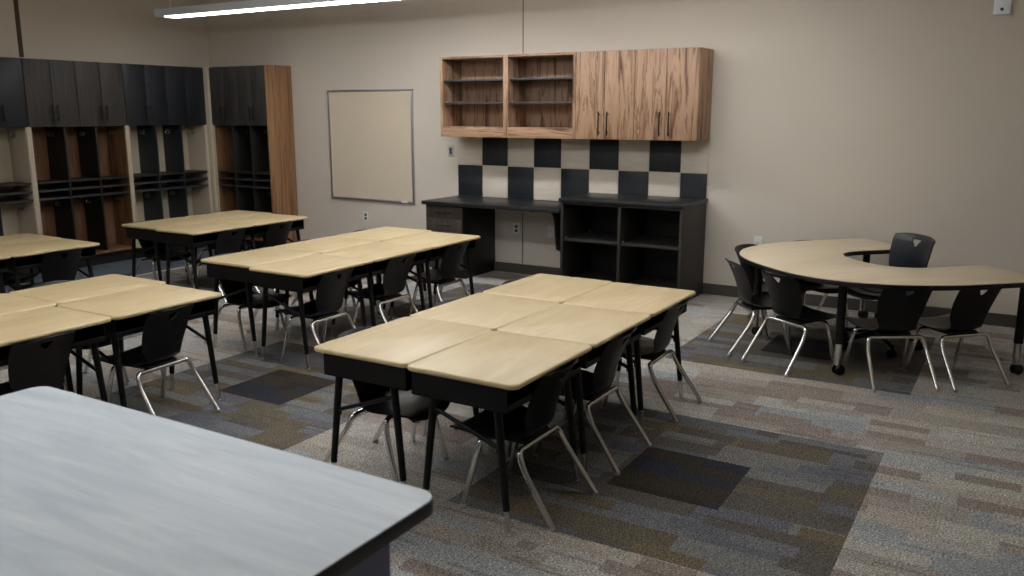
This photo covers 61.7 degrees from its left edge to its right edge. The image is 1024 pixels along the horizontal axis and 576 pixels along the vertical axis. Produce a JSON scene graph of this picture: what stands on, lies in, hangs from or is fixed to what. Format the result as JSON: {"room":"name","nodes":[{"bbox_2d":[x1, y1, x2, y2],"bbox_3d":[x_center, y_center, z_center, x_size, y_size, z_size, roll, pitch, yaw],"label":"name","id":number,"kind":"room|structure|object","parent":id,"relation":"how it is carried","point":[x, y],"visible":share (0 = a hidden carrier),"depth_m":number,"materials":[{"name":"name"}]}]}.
{"room":"classroom","nodes":[
{"label":"classroom","id":0,"kind":"room"},
{"bbox_2d":[0,0,209,66],"bbox_3d":[-6.413,-1.234,6.519,0.100,3.050,10.190,7,13,30],"label":"wall","id":1,"kind":"structure","parent":0,"point":[123,31],"depth_m":9.42,"materials":[{"name":"paint"}]},
{"bbox_2d":[13,0,23,56],"bbox_3d":[-4.958,-2.755,8.580,0.006,0.900,0.045,7,13,30],"label":"trim","id":2,"kind":"structure","parent":1,"relation":"attached to","point":[15,2],"depth_m":8.61,"materials":[{"name":"black metal"}]},
{"bbox_2d":[0,247,1023,575],"bbox_3d":[-1.514,0.889,4.019,11.460,0.100,10.290,7,13,30],"label":"floor","id":3,"kind":"structure","parent":0,"point":[811,471],"depth_m":4.21,"materials":[{"name":"carpet"}]},
{"bbox_2d":[0,254,10,293],"bbox_3d":[-3.930,0.110,5.982,0.522,0.635,0.671,7,14,30],"label":"student desk","id":4,"kind":"object","parent":3,"relation":"on","point":[3,263],"visible":0.48,"depth_m":6.10,"materials":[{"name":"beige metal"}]},
{"bbox_2d":[2,272,37,291],"bbox_3d":[-4.135,-0.075,6.893,0.534,0.629,0.413,7,13,30],"label":"chair","id":5,"kind":"object","parent":3,"relation":"on","point":[24,277],"visible":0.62,"depth_m":6.89,"materials":[{"name":"black plastic"}]},
{"bbox_2d":[0,56,40,273],"bbox_3d":[-5.180,-1.111,8.158,0.383,2.150,1.090,7,13,30],"label":"locker","id":6,"kind":"object","parent":3,"relation":"on","point":[18,199],"visible":0.9,"depth_m":8.56,"materials":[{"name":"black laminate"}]},
{"bbox_2d":[0,182,31,186],"bbox_3d":[-5.196,-0.965,8.198,0.321,0.018,1.032,7,13,30],"label":"shelf","id":7,"kind":"object","parent":6,"relation":"attached to","point":[2,184],"depth_m":8.50,"materials":[{"name":"black wood"}]},
{"bbox_2d":[0,190,32,195],"bbox_3d":[-5.196,-0.884,8.214,0.321,0.018,1.032,7,13,30],"label":"shelf","id":8,"kind":"object","parent":6,"relation":"attached to","point":[2,192],"depth_m":8.56,"materials":[{"name":"black wood"}]},
{"bbox_2d":[0,198,33,204],"bbox_3d":[-5.196,-0.802,8.231,0.321,0.018,1.032,7,13,30],"label":"shelf","id":9,"kind":"object","parent":6,"relation":"attached to","point":[3,201],"depth_m":8.59,"materials":[{"name":"black wood"}]},
{"bbox_2d":[0,293,56,315],"bbox_3d":[-2.800,0.421,4.467,0.522,0.635,0.671,7,13,30],"label":"student desk","id":10,"kind":"object","parent":3,"relation":"on","point":[9,303],"visible":0.38,"depth_m":4.54,"materials":[{"name":"beige wood"}]},
{"bbox_2d":[0,233,60,283],"bbox_3d":[-4.020,-0.066,6.837,0.522,0.635,0.671,7,13,30],"label":"student desk","id":11,"kind":"object","parent":3,"relation":"on","point":[25,237],"visible":0.29,"depth_m":6.87,"materials":[{"name":"beige wood"}]},
{"bbox_2d":[0,331,76,395],"bbox_3d":[-2.296,0.504,4.079,0.534,0.629,0.413,7,13,30],"label":"chair","id":12,"kind":"object","parent":3,"relation":"on","point":[30,365],"visible":0.67,"depth_m":3.96,"materials":[{"name":"black plastic"}]},
{"bbox_2d":[13,248,82,289],"bbox_3d":[-3.491,0.001,6.527,0.534,0.629,0.413,7,13,30],"label":"chair","id":13,"kind":"object","parent":3,"relation":"on","point":[54,267],"visible":0.47,"depth_m":6.40,"materials":[{"name":"black plastic"}]},
{"bbox_2d":[0,238,99,290],"bbox_3d":[-3.577,-0.008,6.555,0.522,0.635,0.671,7,14,30],"label":"student desk","id":14,"kind":"object","parent":3,"relation":"on","point":[28,255],"visible":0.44,"depth_m":6.46,"materials":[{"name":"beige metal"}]},
{"bbox_2d":[0,306,110,402],"bbox_3d":[-2.363,0.487,4.149,0.522,0.635,0.671,7,13,30],"label":"student desk","id":15,"kind":"object","parent":3,"relation":"on","point":[19,327],"visible":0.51,"depth_m":4.19,"materials":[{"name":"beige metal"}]},
{"bbox_2d":[28,280,129,390],"bbox_3d":[-2.597,0.294,5.100,0.534,0.629,0.413,7,13,30],"label":"chair","id":16,"kind":"object","parent":3,"relation":"on","point":[107,342],"visible":0.11,"depth_m":5.15,"materials":[{"name":"black plastic"}]},
{"bbox_2d":[21,57,137,272],"bbox_3d":[-4.620,-1.300,9.074,0.383,2.150,1.086,7,13,30],"label":"locker","id":17,"kind":"object","parent":3,"relation":"on","point":[76,112],"visible":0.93,"depth_m":9.08,"materials":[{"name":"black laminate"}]},
{"bbox_2d":[37,175,128,183],"bbox_3d":[-4.636,-1.154,9.114,0.321,0.018,1.028,7,13,30],"label":"shelf","id":18,"kind":"object","parent":17,"relation":"attached to","point":[98,179],"depth_m":9.14,"materials":[{"name":"black wood"}]},
{"bbox_2d":[38,183,128,192],"bbox_3d":[-4.636,-1.072,9.130,0.321,0.018,1.028,7,13,30],"label":"shelf","id":19,"kind":"object","parent":17,"relation":"attached to","point":[42,188],"depth_m":9.06,"materials":[{"name":"black wood"}]},
{"bbox_2d":[39,190,129,200],"bbox_3d":[-4.636,-0.990,9.147,0.321,0.018,1.028,7,13,30],"label":"shelf","id":20,"kind":"object","parent":17,"relation":"attached to","point":[95,194],"depth_m":9.14,"materials":[{"name":"black wood"}]},
{"bbox_2d":[96,244,131,254],"bbox_3d":[-4.638,-0.384,9.273,0.342,0.025,1.042,7,13,30],"label":"shelf","id":21,"kind":"object","parent":17,"relation":"attached to","point":[112,249],"depth_m":9.47,"materials":[{"name":"brown wood"}]},
{"bbox_2d":[9,274,166,390],"bbox_3d":[-2.453,0.304,5.038,0.522,0.635,0.671,7,13,30],"label":"student desk","id":22,"kind":"object","parent":3,"relation":"on","point":[65,292],"visible":0.31,"depth_m":4.92,"materials":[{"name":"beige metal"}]},
{"bbox_2d":[57,284,221,407],"bbox_3d":[-2.013,0.368,4.723,0.522,0.635,0.671,7,14,30],"label":"student desk","id":23,"kind":"object","parent":3,"relation":"on","point":[128,311],"visible":0.76,"depth_m":4.61,"materials":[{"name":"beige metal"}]},
{"bbox_2d":[91,303,219,415],"bbox_3d":[-1.947,0.388,4.642,0.534,0.629,0.413,6,13,26],"label":"chair","id":24,"kind":"object","parent":3,"relation":"on","point":[162,336],"visible":0.94,"depth_m":4.55,"materials":[{"name":"black plastic"}]},
{"bbox_2d":[134,220,194,287],"bbox_3d":[-3.270,-0.299,7.984,0.534,0.629,0.413,7,13,30],"label":"chair","id":25,"kind":"object","parent":3,"relation":"on","point":[150,254],"visible":0.52,"depth_m":7.96,"materials":[{"name":"black plastic"}]},
{"bbox_2d":[131,263,200,276],"bbox_3d":[-5.406,0.413,6.069,0.030,0.006,9.700,7,13,30],"label":"trim","id":26,"kind":"structure","parent":3,"relation":"on","point":[200,263],"depth_m":8.95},
{"bbox_2d":[121,63,212,257],"bbox_3d":[-4.065,-1.486,9.982,0.383,2.150,1.070,7,13,30],"label":"locker","id":27,"kind":"object","parent":3,"relation":"on","point":[165,109],"visible":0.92,"depth_m":9.96,"materials":[{"name":"dark oak wood"},{"name":"cream laminate"}]},
{"bbox_2d":[133,170,207,176],"bbox_3d":[-4.080,-1.340,10.021,0.321,0.018,1.012,7,13,30],"label":"shelf","id":28,"kind":"object","parent":27,"relation":"attached to","point":[136,173],"depth_m":10.04,"materials":[{"name":"black wood"}]},
{"bbox_2d":[134,177,207,184],"bbox_3d":[-4.080,-1.259,10.038,0.321,0.018,1.012,7,13,30],"label":"shelf","id":29,"kind":"object","parent":27,"relation":"attached to","point":[137,180],"depth_m":10.00,"materials":[{"name":"black wood"}]},
{"bbox_2d":[134,183,208,191],"bbox_3d":[-4.080,-1.177,10.055,0.321,0.018,1.012,7,13,30],"label":"shelf","id":30,"kind":"object","parent":27,"relation":"attached to","point":[183,187],"depth_m":10.11,"materials":[{"name":"black wood"}]},
{"bbox_2d":[121,217,216,281],"bbox_3d":[-3.146,-0.295,7.950,0.522,0.635,0.671,7,13,30],"label":"student desk","id":31,"kind":"object","parent":3,"relation":"on","point":[146,230],"visible":0.46,"depth_m":7.72,"materials":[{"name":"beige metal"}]},
{"bbox_2d":[156,221,253,290],"bbox_3d":[-2.714,-0.234,7.652,0.522,0.635,0.671,7,13,30],"label":"student desk","id":32,"kind":"object","parent":3,"relation":"on","point":[204,233],"visible":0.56,"depth_m":7.44,"materials":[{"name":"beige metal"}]},
{"bbox_2d":[203,67,218,212],"bbox_3d":[-3.678,-1.610,10.594,0.400,2.146,0.396,7,13,30],"label":"filler panel","id":33,"kind":"object","parent":3,"relation":"on","point":[205,69],"visible":0.16,"depth_m":10.30,"materials":[{"name":"beige laminate"}]},
{"bbox_2d":[0,386,432,575],"bbox_3d":[-1.096,0.852,2.062,1.594,0.760,0.969,7,13,30],"label":"work table","id":34,"kind":"object","parent":3,"relation":"on","point":[89,486],"visible":1,"depth_m":1.95,"materials":[{"name":"grey laminate"}]},
{"bbox_2d":[191,213,251,281],"bbox_3d":[-2.910,-0.420,8.572,0.534,0.629,0.413,7,13,30],"label":"chair","id":35,"kind":"object","parent":3,"relation":"on","point":[248,244],"visible":0.12,"depth_m":8.52,"materials":[{"name":"black plastic"}]},
{"bbox_2d":[189,228,260,303],"bbox_3d":[-2.596,-0.232,7.657,0.534,0.629,0.413,7,13,30],"label":"chair","id":36,"kind":"object","parent":3,"relation":"on","point":[225,243],"visible":0.52,"depth_m":7.52,"materials":[{"name":"black plastic"}]},
{"bbox_2d":[185,210,271,267],"bbox_3d":[-2.796,-0.413,8.525,0.522,0.635,0.671,7,13,30],"label":"student desk","id":37,"kind":"object","parent":3,"relation":"on","point":[217,216],"visible":0.3,"depth_m":8.39,"materials":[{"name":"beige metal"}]},
{"bbox_2d":[203,252,290,352],"bbox_3d":[-1.887,0.085,6.119,0.534,0.629,0.413,8,14,33],"label":"chair","id":38,"kind":"object","parent":3,"relation":"on","point":[229,286],"visible":0.48,"depth_m":6.09,"materials":[{"name":"black plastic"}]},
{"bbox_2d":[209,65,297,248],"bbox_3d":[-3.088,-1.539,10.239,0.965,2.150,0.410,7,13,30],"label":"locker","id":39,"kind":"object","parent":3,"relation":"on","point":[252,106],"visible":0.95,"depth_m":10.07,"materials":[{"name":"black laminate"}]},
{"bbox_2d":[218,169,269,174],"bbox_3d":[-3.080,-1.395,10.285,0.905,0.018,0.348,7,13,30],"label":"shelf","id":40,"kind":"object","parent":39,"relation":"attached to","point":[220,171],"depth_m":10.23,"materials":[{"name":"black wood"}]},
{"bbox_2d":[218,176,269,181],"bbox_3d":[-3.080,-1.313,10.301,0.905,0.018,0.348,7,13,30],"label":"shelf","id":41,"kind":"object","parent":39,"relation":"attached to","point":[220,178],"depth_m":10.25,"materials":[{"name":"black wood"}]},
{"bbox_2d":[219,183,270,188],"bbox_3d":[-3.080,-1.231,10.318,0.905,0.018,0.348,7,13,30],"label":"shelf","id":42,"kind":"object","parent":39,"relation":"attached to","point":[221,185],"depth_m":10.26,"materials":[{"name":"black wood"}]},
{"bbox_2d":[245,237,262,240],"bbox_3d":[-3.081,-0.625,10.447,0.913,0.025,0.369,7,13,30],"label":"shelf","id":43,"kind":"object","parent":39,"relation":"attached to","point":[256,238],"depth_m":10.22,"materials":[{"name":"brown wood"}]},
{"bbox_2d":[201,247,320,356],"bbox_3d":[-1.766,0.081,6.121,0.522,0.635,0.671,7,13,30],"label":"student desk","id":44,"kind":"object","parent":3,"relation":"on","point":[234,266],"visible":0.75,"depth_m":5.89,"materials":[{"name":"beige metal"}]},
{"bbox_2d":[219,214,306,290],"bbox_3d":[-2.365,-0.351,8.221,0.522,0.635,0.671,7,13,30],"label":"student desk","id":45,"kind":"object","parent":3,"relation":"on","point":[261,223],"visible":0.47,"depth_m":8.15,"materials":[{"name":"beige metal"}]},
{"bbox_2d":[242,221,292,292],"bbox_3d":[-2.300,-0.328,8.123,0.534,0.629,0.413,7,13,30],"label":"chair","id":46,"kind":"object","parent":3,"relation":"on","point":[275,236],"visible":0.4,"depth_m":7.98,"materials":[{"name":"black plastic"}]},
{"bbox_2d":[249,254,372,370],"bbox_3d":[-1.335,0.147,5.801,0.522,0.635,0.671,7,13,30],"label":"student desk","id":47,"kind":"object","parent":3,"relation":"on","point":[300,275],"visible":0.81,"depth_m":5.59,"materials":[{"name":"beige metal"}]},
{"bbox_2d":[273,267,355,361],"bbox_3d":[-1.280,0.165,5.726,0.534,0.629,0.413,7,13,30],"label":"chair","id":48,"kind":"object","parent":3,"relation":"on","point":[331,290],"visible":0.93,"depth_m":5.64,"materials":[{"name":"black plastic"}]},
{"bbox_2d":[288,239,359,318],"bbox_3d":[-1.490,-0.049,6.768,0.534,0.629,0.413,7,13,30],"label":"chair","id":49,"kind":"object","parent":3,"relation":"on","point":[354,282],"visible":0.03,"depth_m":6.75,"materials":[{"name":"black plastic"}]},
{"bbox_2d":[274,236,380,334],"bbox_3d":[-1.418,-0.036,6.688,0.522,0.635,0.671,7,14,30],"label":"student desk","id":50,"kind":"object","parent":3,"relation":"on","point":[331,243],"visible":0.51,"depth_m":6.60,"materials":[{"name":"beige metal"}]},
{"bbox_2d":[322,242,431,338],"bbox_3d":[-0.989,0.030,6.369,0.522,0.635,0.671,7,14,30],"label":"student desk","id":51,"kind":"object","parent":3,"relation":"on","point":[380,253],"visible":0.59,"depth_m":6.27,"materials":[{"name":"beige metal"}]},
{"bbox_2d":[342,229,414,304],"bbox_3d":[-1.135,-0.168,7.348,0.534,0.629,0.413,7,13,30],"label":"chair","id":52,"kind":"object","parent":3,"relation":"on","point":[411,268],"visible":0.03,"depth_m":7.45,"materials":[{"name":"black plastic"}]},
{"bbox_2d":[345,253,418,328],"bbox_3d":[-0.930,0.049,6.292,0.534,0.629,0.413,7,13,30],"label":"chair","id":53,"kind":"object","parent":3,"relation":"on","point":[396,272],"visible":0.82,"depth_m":6.20,"materials":[{"name":"black plastic"}]},
{"bbox_2d":[336,227,431,310],"bbox_3d":[-1.071,-0.152,7.255,0.522,0.635,0.671,7,13,30],"label":"student desk","id":54,"kind":"object","parent":3,"relation":"on","point":[382,233],"visible":0.44,"depth_m":7.15,"materials":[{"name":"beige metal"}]},
{"bbox_2d":[323,326,450,482],"bbox_3d":[-0.566,0.526,3.971,0.534,0.629,0.413,7,13,29],"label":"chair","id":55,"kind":"object","parent":3,"relation":"on","point":[413,407],"visible":0.49,"depth_m":3.91,"materials":[{"name":"black plastic"}]},
{"bbox_2d":[314,317,491,484],"bbox_3d":[-0.476,0.533,3.922,0.522,0.635,0.671,7,13,30],"label":"student desk","id":56,"kind":"object","parent":3,"relation":"on","point":[380,355],"visible":0.69,"depth_m":3.69,"materials":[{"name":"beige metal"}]},
{"bbox_2d":[382,232,480,319],"bbox_3d":[-0.640,-0.086,6.936,0.522,0.635,0.671,7,13,30],"label":"student desk","id":57,"kind":"object","parent":3,"relation":"on","point":[438,241],"visible":0.57,"depth_m":6.84,"materials":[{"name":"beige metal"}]},
{"bbox_2d":[407,241,469,316],"bbox_3d":[-0.571,-0.072,6.880,0.534,0.629,0.413,7,13,30],"label":"chair","id":58,"kind":"object","parent":3,"relation":"on","point":[452,257],"visible":0.85,"depth_m":6.79,"materials":[{"name":"black plastic"}]},
{"bbox_2d":[416,299,523,422],"bbox_3d":[-0.187,0.404,4.565,0.534,0.629,0.413,7,13,30],"label":"chair","id":59,"kind":"object","parent":3,"relation":"on","point":[451,300],"visible":0.02,"depth_m":4.59,"materials":[{"name":"black plastic"}]},
{"bbox_2d":[410,293,559,451],"bbox_3d":[-0.129,0.417,4.489,0.522,0.635,0.671,7,13,30],"label":"student desk","id":60,"kind":"object","parent":3,"relation":"on","point":[493,312],"visible":0.47,"depth_m":4.38,"materials":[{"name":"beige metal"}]},
{"bbox_2d":[421,195,560,278],"bbox_3d":[-0.071,-0.469,8.470,1.543,0.766,0.653,7,13,30],"label":"desk","id":61,"kind":"object","parent":3,"relation":"on","point":[459,214],"depth_m":8.49,"materials":[{"name":"black wood"}]},
{"bbox_2d":[421,195,560,212],"bbox_3d":[-0.071,-0.827,8.397,1.543,0.036,0.653,7,13,30],"label":"countertop","id":62,"kind":"structure","parent":61,"relation":"on","point":[545,206],"depth_m":8.31,"materials":[{"name":"black laminate"}]},
{"bbox_2d":[407,331,591,537],"bbox_3d":[-0.037,0.590,3.644,0.522,0.635,0.671,7,14,30],"label":"student desk","id":63,"kind":"object","parent":3,"relation":"on","point":[499,372],"visible":0.9,"depth_m":3.43,"materials":[{"name":"brown wood"}]},
{"bbox_2d":[502,279,518,284],"bbox_3d":[0.167,0.285,5.145,0.534,0.629,0.413,7,13,30],"label":"chair","id":64,"kind":"object","parent":3,"relation":"on","point":[511,280],"visible":0.03,"depth_m":5.19,"materials":[{"name":"black plastic"}]},
{"bbox_2d":[450,358,597,532],"bbox_3d":[0.045,0.597,3.627,0.534,0.629,0.413,7,13,30],"label":"chair","id":65,"kind":"object","parent":3,"relation":"on","point":[527,426],"visible":0.91,"depth_m":3.55,"materials":[{"name":"black plastic"}]},
{"bbox_2d":[483,273,611,410],"bbox_3d":[0.218,0.300,5.056,0.522,0.635,0.671,7,14,30],"label":"student desk","id":66,"kind":"object","parent":3,"relation":"on","point":[557,288],"visible":0.32,"depth_m":4.95,"materials":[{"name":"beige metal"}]},
{"bbox_2d":[497,304,650,473],"bbox_3d":[0.311,0.474,4.211,0.522,0.635,0.671,7,14,30],"label":"student desk","id":67,"kind":"object","parent":3,"relation":"on","point":[594,327],"visible":0.72,"depth_m":4.09,"materials":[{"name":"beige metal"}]},
{"bbox_2d":[533,326,651,475],"bbox_3d":[0.366,0.488,4.155,0.534,0.629,0.413,7,13,30],"label":"chair","id":68,"kind":"object","parent":3,"relation":"on","point":[595,386],"visible":0.79,"depth_m":4.04,"materials":[{"name":"black plastic"}]},
{"bbox_2d":[563,282,695,429],"bbox_3d":[0.657,0.357,4.779,0.522,0.635,0.671,7,13,30],"label":"student desk","id":69,"kind":"object","parent":3,"relation":"on","point":[654,301],"visible":0.59,"depth_m":4.66,"materials":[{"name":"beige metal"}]},
{"bbox_2d":[559,192,707,299],"bbox_3d":[1.088,-0.380,7.779,1.172,0.869,0.653,7,13,30],"label":"bookcase","id":70,"kind":"object","parent":3,"relation":"on","point":[658,241],"visible":0.87,"depth_m":7.82,"materials":[{"name":"wood"}]},
{"bbox_2d":[559,192,707,208],"bbox_3d":[1.088,-0.790,7.695,1.172,0.031,0.653,7,13,30],"label":"countertop","id":71,"kind":"structure","parent":70,"relation":"on","point":[594,198],"depth_m":7.59,"materials":[{"name":"black laminate"}]},
{"bbox_2d":[601,297,701,422],"bbox_3d":[0.761,0.352,4.817,0.534,0.629,0.413,7,13,30],"label":"chair","id":72,"kind":"object","parent":3,"relation":"on","point":[654,350],"visible":0.72,"depth_m":4.71,"materials":[{"name":"black plastic"}]},
{"bbox_2d":[708,258,791,355],"bbox_3d":[1.711,0.110,5.997,0.534,0.629,0.413,-1,12,-7],"label":"chair","id":73,"kind":"object","parent":3,"relation":"on","point":[750,302],"visible":0.75,"depth_m":5.91,"materials":[{"name":"black plastic"}]},
{"bbox_2d":[718,244,806,337],"bbox_3d":[1.915,0.006,6.499,0.413,0.629,0.534,-10,15,-41],"label":"chair","id":74,"kind":"object","parent":3,"relation":"on","point":[750,270],"visible":0.33,"depth_m":6.54,"materials":[{"name":"black plastic"}]},
{"bbox_2d":[741,270,835,376],"bbox_3d":[1.853,0.191,5.603,0.534,0.629,0.413,-6,13,-28],"label":"chair","id":75,"kind":"object","parent":3,"relation":"on","point":[785,295],"visible":0.98,"depth_m":5.51,"materials":[{"name":"black plastic"}]},
{"bbox_2d":[772,240,849,329],"bbox_3d":[2.367,-0.030,6.674,0.413,0.629,0.534,-3,12,-13],"label":"chair","id":76,"kind":"object","parent":3,"relation":"on","point":[827,289],"visible":0.24,"depth_m":6.54,"materials":[{"name":"black plastic"}]},
{"bbox_2d":[739,238,1023,375],"bbox_3d":[2.369,0.118,5.951,1.440,0.630,1.830,-3,12,-14],"label":"table","id":77,"kind":"object","parent":3,"relation":"on","point":[817,261],"visible":0.9,"depth_m":5.45,"materials":[{"name":"brown wood"}]},
{"bbox_2d":[842,233,935,357],"bbox_3d":[2.571,0.029,5.976,0.580,0.793,0.571,-3,12,-14],"label":"chair","id":78,"kind":"object","parent":3,"relation":"on","point":[903,252],"visible":0.53,"depth_m":5.97,"materials":[{"name":"black plastic"}]},
{"bbox_2d":[843,287,939,392],"bbox_3d":[2.329,0.256,5.283,0.413,0.629,0.534,-1,12,-3],"label":"chair","id":79,"kind":"object","parent":3,"relation":"on","point":[898,314],"visible":0.98,"depth_m":5.15,"materials":[{"name":"black plastic"}]},
{"bbox_2d":[903,285,1009,392],"bbox_3d":[2.749,0.250,5.314,0.413,0.629,0.534,-3,12,-15],"label":"chair","id":80,"kind":"object","parent":3,"relation":"on","point":[969,310],"visible":0.93,"depth_m":5.19,"materials":[{"name":"black plastic"}]},
{"bbox_2d":[205,0,1023,314],"bbox_3d":[1.104,-1.535,7.983,11.460,3.050,0.100,7,13,30],"label":"wall","id":81,"kind":"structure","parent":0,"point":[876,120],"depth_m":7.26,"materials":[{"name":"paint"}]},
{"bbox_2d":[363,211,368,221],"bbox_3d":[-1.666,-0.814,9.759,0.074,0.120,0.009,7,13,30],"label":"wall outlet","id":82,"kind":"object","parent":81,"relation":"attached to","point":[365,213],"visible":1,"depth_m":9.76,"materials":[{"name":"white plastic"}]},
{"bbox_2d":[327,89,414,203],"bbox_3d":[-1.577,-1.581,9.535,1.200,1.226,0.029,7,13,30],"label":"whiteboard","id":83,"kind":"object","parent":81,"relation":"attached to","point":[371,131],"visible":1,"depth_m":9.52,"materials":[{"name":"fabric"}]},
{"bbox_2d":[448,145,453,156],"bbox_3d":[-0.644,-1.440,9.006,0.074,0.120,0.008,7,13,30],"label":"light switch","id":84,"kind":"object","parent":81,"relation":"attached to","point":[450,147],"visible":1,"depth_m":9.00,"materials":[{"name":"white plastic"}]},
{"bbox_2d":[440,55,505,137],"bbox_3d":[-0.300,-1.893,8.498,0.762,0.772,0.348,7,13,30],"label":"wall shelf","id":85,"kind":"object","parent":81,"relation":"attached to","point":[472,88],"visible":0.77,"depth_m":8.62,"materials":[{"name":"brown wood"}]},
{"bbox_2d":[513,222,519,234],"bbox_3d":[0.044,-0.608,8.756,0.074,0.120,0.009,7,13,30],"label":"wall outlet","id":86,"kind":"object","parent":81,"relation":"attached to","point":[516,226],"visible":1,"depth_m":8.75,"materials":[{"name":"white plastic"}]},
{"bbox_2d":[522,211,522,263],"bbox_3d":[0.108,-0.554,8.732,0.008,0.632,0.003,7,13,30],"label":"trim","id":87,"kind":"structure","parent":81,"relation":"attached to","point":[522,211],"depth_m":8.74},
{"bbox_2d":[523,0,523,52],"bbox_3d":[0.108,-2.701,8.290,0.008,0.890,0.003,7,13,30],"label":"trim","id":88,"kind":"structure","parent":81,"relation":"attached to","point":[523,0],"depth_m":8.32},
{"bbox_2d":[505,52,575,138],"bbox_3d":[0.347,-1.815,8.119,0.745,0.772,0.348,7,13,30],"label":"wall shelf","id":89,"kind":"object","parent":81,"relation":"attached to","point":[540,88],"visible":0.74,"depth_m":8.23,"materials":[{"name":"brown wood"}]},
{"bbox_2d":[547,225,553,236],"bbox_3d":[0.387,-0.568,8.555,0.074,0.120,0.009,7,13,30],"label":"wall outlet","id":90,"kind":"object","parent":81,"relation":"attached to","point":[550,227],"visible":0.91,"depth_m":8.55,"materials":[{"name":"white plastic"}]},
{"bbox_2d":[457,137,709,209],"bbox_3d":[0.590,-1.144,8.309,2.702,0.613,0.014,7,13,30],"label":"backsplash","id":91,"kind":"structure","parent":81,"relation":"attached to","point":[520,168],"depth_m":8.26,"materials":[{"name":"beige tile"}]},
{"bbox_2d":[575,50,635,139],"bbox_3d":[0.903,-1.743,7.771,0.575,0.772,0.386,7,13,30],"label":"upper cabinet","id":92,"kind":"object","parent":81,"relation":"attached to","point":[605,80],"visible":0.94,"depth_m":7.63,"materials":[{"name":"brown wood"}]},
{"bbox_2d":[633,47,713,140],"bbox_3d":[1.399,-1.683,7.480,0.582,0.772,0.386,7,13,30],"label":"upper cabinet","id":93,"kind":"object","parent":81,"relation":"attached to","point":[673,86],"visible":1,"depth_m":7.34,"materials":[{"name":"brown wood"}]},
{"bbox_2d":[494,261,1016,327],"bbox_3d":[1.676,-0.007,7.880,9.860,0.098,0.012,7,13,30],"label":"baseboard","id":94,"kind":"structure","parent":81,"relation":"attached to","point":[995,319],"depth_m":7.32,"materials":[{"name":"rubber"}]},
{"bbox_2d":[754,236,761,244],"bbox_3d":[2.154,-0.396,7.509,0.074,0.120,0.009,7,13,30],"label":"wall outlet","id":95,"kind":"object","parent":81,"relation":"attached to","point":[757,239],"visible":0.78,"depth_m":7.50,"materials":[{"name":"white plastic"}]},
{"bbox_2d":[993,0,1011,14],"bbox_3d":[3.590,-2.340,6.215,0.110,0.680,0.036,7,13,30],"label":"wall bracket","id":96,"kind":"object","parent":81,"relation":"attached to","point":[1001,7],"visible":1,"depth_m":6.26,"materials":[{"name":"white plastic"}]},
{"bbox_3d":[-1.514,-2.197,3.384,11.460,0.100,10.290,7,13,30],"label":"ceiling","id":97,"kind":"structure","parent":0,"visible":0},
{"bbox_2d":[154,0,388,17],"bbox_3d":[-1.985,-2.855,7.970,3.940,0.457,0.190,7,13,30],"label":"pendant light","id":98,"kind":"object","parent":97,"relation":"hanging from","point":[250,5],"visible":1,"depth_m":8.30,"materials":[{"name":"white"}]},
{"bbox_2d":[165,9,255,17],"bbox_3d":[-3.057,-2.778,8.642,1.200,0.036,0.144,7,13,30],"label":"diffuser","id":99,"kind":"object","parent":98,"relation":"attached to","point":[171,13],"depth_m":8.64,"materials":[{"name":"white plastic"}]},
{"bbox_2d":[249,1,351,10],"bbox_3d":[-1.993,-2.650,8.018,1.200,0.036,0.144,7,13,30],"label":"diffuser","id":100,"kind":"object","parent":98,"relation":"attached to","point":[253,5],"depth_m":8.00,"materials":[{"name":"white plastic"}]},
{"bbox_2d":[346,0,388,2],"bbox_3d":[-0.929,-2.521,7.394,1.200,0.036,0.144,7,13,30],"label":"diffuser","id":101,"kind":"object","parent":98,"relation":"attached to","point":[353,1],"depth_m":7.63,"materials":[{"name":"white plastic"}]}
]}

